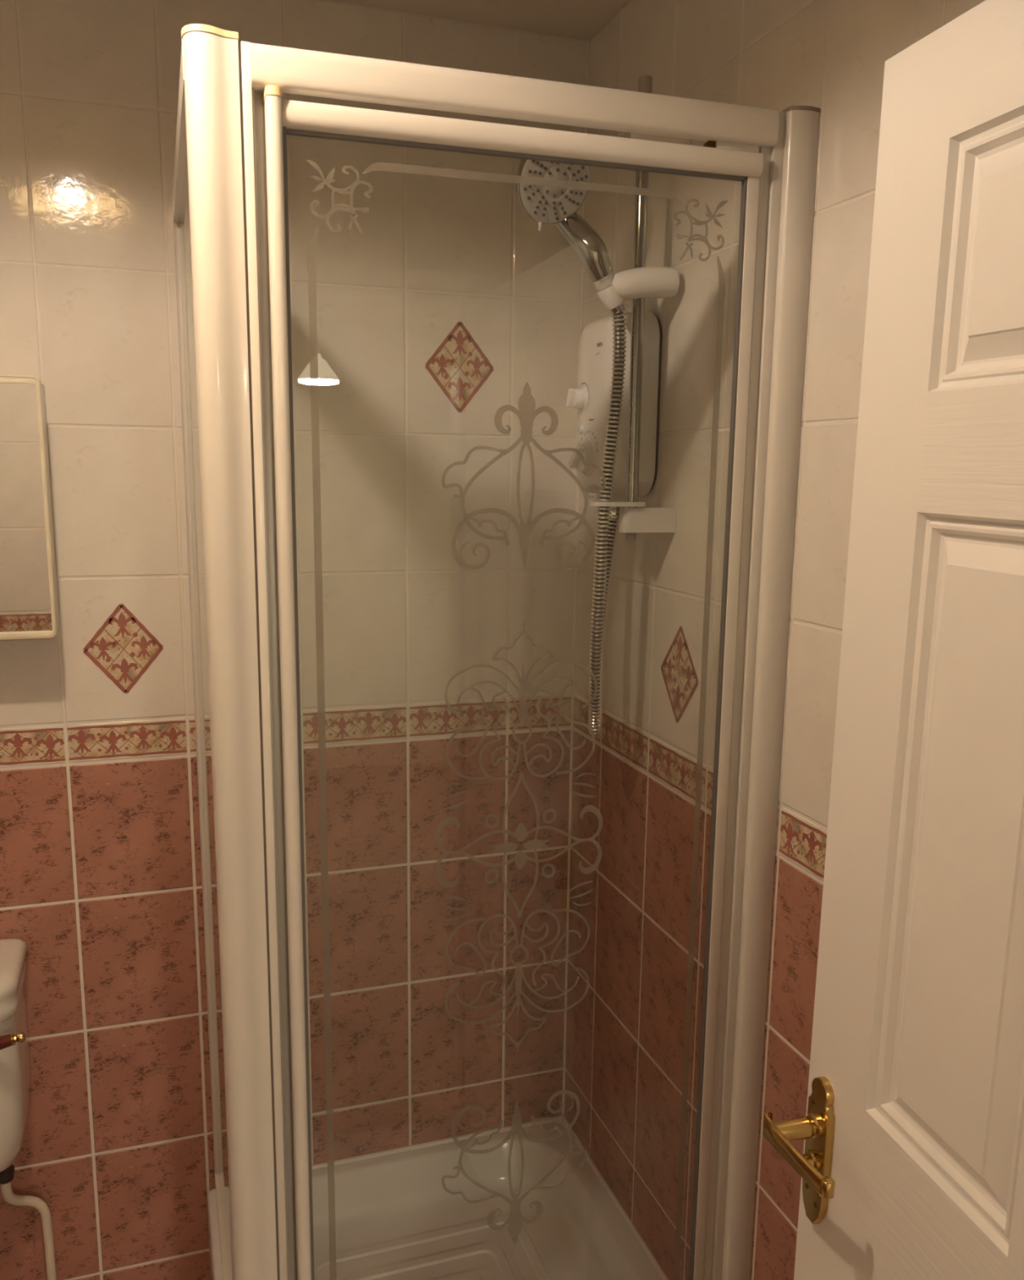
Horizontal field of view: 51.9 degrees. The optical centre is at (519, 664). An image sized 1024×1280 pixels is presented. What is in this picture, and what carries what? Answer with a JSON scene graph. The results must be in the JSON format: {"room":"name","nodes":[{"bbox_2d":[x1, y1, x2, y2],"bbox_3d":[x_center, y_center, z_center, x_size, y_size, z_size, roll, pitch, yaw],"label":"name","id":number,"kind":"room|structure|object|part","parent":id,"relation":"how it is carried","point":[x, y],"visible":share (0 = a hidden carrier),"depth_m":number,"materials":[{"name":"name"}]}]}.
{"room":"bathroom","nodes":[
{"label":"bathroom","id":0,"kind":"room"},
{"bbox_2d":[0,0,586,1279],"bbox_3d":[-0.735,0.090,1.874,1.750,2.400,0.104,-3,11,-19],"label":"wall","id":1,"kind":"structure","parent":0,"point":[451,299],"depth_m":1.90,"materials":[{"name":"beige tile"}]},
{"bbox_2d":[0,937,30,1184],"bbox_3d":[-1.009,0.707,1.719,0.404,0.414,0.214,-3,11,-19],"label":"toilet cistern","id":2,"kind":"object","parent":1,"relation":"attached to","point":[15,1060],"visible":1,"depth_m":1.74,"materials":[{"name":"white ceramic"}]},
{"bbox_3d":[-1.018,0.536,1.699,0.391,0.072,0.187,-3,11,-19],"label":"lid","id":3,"kind":"part","parent":2,"relation":"part of","materials":[{"name":"white ceramic"}]},
{"bbox_3d":[-0.796,0.594,1.670,0.022,0.020,0.019,-3,11,-19],"label":"lever knob","id":4,"kind":"part","parent":2,"relation":"part of","materials":[{"name":"gold metal"}]},
{"bbox_2d":[0,374,59,639],"bbox_3d":[-0.920,-0.241,1.628,0.362,0.403,0.118,-3,11,-19],"label":"mirror","id":5,"kind":"object","parent":1,"relation":"attached to","point":[29,609],"visible":1,"depth_m":1.63,"materials":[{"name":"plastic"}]},
{"bbox_3d":[-0.899,-0.421,1.541,0.350,0.007,0.004,-3,11,-19],"label":"frame rail","id":6,"kind":"part","parent":5,"relation":"part of","materials":[{"name":"beige plastic"}]},
{"bbox_3d":[-0.904,-0.042,1.610,0.350,0.007,0.004,-3,11,-19],"label":"frame rail","id":7,"kind":"part","parent":5,"relation":"part of","materials":[{"name":"beige plastic"}]},
{"bbox_2d":[561,40,589,1115],"bbox_3d":[0.110,-0.074,2.084,0.006,2.130,0.006,-3,11,-19],"label":"trim","id":8,"kind":"structure","parent":1,"relation":"attached to","point":[587,41],"depth_m":2.12,"materials":[{"name":"beige tile"}]},
{"bbox_2d":[328,0,631,40],"bbox_3d":[-0.411,-0.976,0.775,1.950,0.100,1.980,-3,11,-19],"label":"ceiling","id":9,"kind":"structure","parent":0,"point":[580,20],"depth_m":1.78,"materials":[{"name":"paint"}]},
{"bbox_2d":[564,0,985,1279],"bbox_3d":[0.447,0.211,1.299,0.104,2.400,1.780,-3,11,-19],"label":"wall","id":10,"kind":"structure","parent":0,"point":[624,1039],"depth_m":1.60,"materials":[{"name":"beige tile"}]},
{"bbox_2d":[565,311,662,496],"bbox_3d":[0.138,-0.435,1.775,0.116,0.295,0.217,-3,11,-19],"label":"shower","id":11,"kind":"object","parent":10,"relation":"attached to","point":[591,397],"visible":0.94,"depth_m":1.70,"materials":[{"name":"white plastic"}]},
{"bbox_2d":[587,303,626,736],"bbox_3d":[0.141,-0.220,1.699,0.044,0.688,0.138,1,10,4],"label":"shower hose","id":12,"kind":"object","parent":11,"relation":"attached to","point":[607,517],"visible":0.98,"depth_m":1.64,"materials":[{"name":"silver metal"}]},
{"bbox_3d":[0.190,-0.437,1.790,0.006,0.284,0.204,-3,11,-19],"label":"plate","id":13,"kind":"part","parent":11,"relation":"part of","materials":[{"name":"white plastic"}]},
{"bbox_2d":[590,75,690,541],"bbox_3d":[0.182,-0.526,1.597,0.136,0.676,0.048,-3,11,-19],"label":"riser rail","id":14,"kind":"object","parent":10,"relation":"attached to","point":[640,282],"visible":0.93,"depth_m":1.59,"materials":[{"name":"silver metal"}]},
{"bbox_2d":[515,159,613,290],"bbox_3d":[0.063,-0.656,1.544,0.163,0.200,0.080,-6,12,-31],"label":"shower head","id":15,"kind":"object","parent":14,"relation":"on","point":[545,205],"visible":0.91,"depth_m":1.54,"materials":[{"name":"silver metal"}]},
{"bbox_3d":[0.031,-0.643,1.541,0.007,0.017,0.009,-3,11,-17],"label":"spray lever","id":16,"kind":"part","parent":15,"relation":"part of","materials":[{"name":"white plastic"}]},
{"bbox_3d":[0.091,-0.629,1.564,0.103,0.137,0.048,3,11,13],"label":"handle","id":17,"kind":"part","parent":15,"relation":"part of","materials":[{"name":"silver metal"}]},
{"bbox_2d":[595,284,623,310],"bbox_3d":[0.137,-0.554,1.582,0.042,0.042,0.038,-3,11,-19],"label":"socket","id":18,"kind":"object","parent":14,"relation":"attached to","point":[611,296],"depth_m":1.57,"materials":[{"name":"white plastic"}]},
{"bbox_2d":[762,0,1023,1279],"bbox_3d":[0.377,0.512,0.766,0.098,1.975,0.696,-2,11,-15],"label":"door","id":19,"kind":"structure","parent":10,"relation":"in","point":[910,1166],"depth_m":0.88,"materials":[{"name":"white wood"}]},
{"bbox_3d":[0.270,0.477,1.023,0.014,0.029,0.102,-4,11,-23],"label":"lever","id":20,"kind":"part","parent":19,"relation":"part of","materials":[{"name":"gold metal"}]},
{"bbox_3d":[0.305,0.497,1.075,0.009,0.160,0.038,-2,11,-15],"label":"handle","id":21,"kind":"part","parent":19,"relation":"part of","materials":[{"name":"gold metal"}]},
{"bbox_3d":[-0.445,1.483,1.225,1.950,0.100,1.980,-3,11,-19],"label":"floor","id":22,"kind":"structure","parent":0,"visible":0},
{"bbox_2d":[0,1182,56,1279],"bbox_3d":[-0.881,1.094,1.900,0.024,0.411,0.085,8,13,35],"label":"pipe","id":23,"kind":"object","parent":22,"relation":"on","point":[8,1196],"visible":0.98,"depth_m":1.90,"materials":[{"name":"white plastic"}]},
{"bbox_2d":[207,1115,668,1279],"bbox_3d":[-0.129,1.191,1.823,0.744,0.268,0.778,-3,11,-19],"label":"shower tray","id":24,"kind":"object","parent":22,"relation":"on","point":[396,1220],"visible":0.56,"depth_m":2.07,"materials":[{"name":"white ceramic"}]},
{"bbox_2d":[172,23,820,1279],"bbox_3d":[-0.114,0.168,1.651,0.756,1.805,0.718,-2,11,-17],"label":"shower enclosure","id":25,"kind":"object","parent":24,"relation":"on","point":[230,201],"visible":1,"depth_m":1.27,"materials":[{"name":"white metal"}]},
{"bbox_3d":[-0.446,-0.681,1.404,0.022,0.038,0.688,-3,11,-19],"label":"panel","id":26,"kind":"part","parent":25,"relation":"part of","materials":[{"name":"white metal"}]},
{"bbox_3d":[-0.457,0.188,1.561,0.005,1.737,0.684,-3,11,-19],"label":"glass","id":27,"kind":"part","parent":25,"relation":"part of","materials":[{"name":"clear glass"}]},
{"bbox_3d":[-0.470,1.053,1.721,0.020,0.030,0.688,-3,11,-19],"label":"rail","id":28,"kind":"part","parent":25,"relation":"part of","materials":[{"name":"white metal"}]},
{"bbox_3d":[-0.331,0.242,1.248,0.055,1.799,0.051,-2,11,-17],"label":"corner post","id":29,"kind":"part","parent":25,"relation":"part of","materials":[{"name":"white metal"}]},
{"bbox_3d":[0.015,-0.633,1.179,0.612,0.040,0.018,-2,11,-17],"label":"header rail","id":30,"kind":"part","parent":25,"relation":"part of","materials":[{"name":"white metal"}]},
{"bbox_3d":[0.020,-0.590,1.188,0.564,0.028,0.019,-2,11,-17],"label":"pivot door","id":31,"kind":"part","parent":25,"relation":"part of","materials":[{"name":"white metal"}]},
{"bbox_3d":[0.319,0.217,1.438,0.052,1.797,0.047,-2,11,-17],"label":"wall post","id":32,"kind":"part","parent":25,"relation":"part of","materials":[{"name":"white metal"}]}
]}

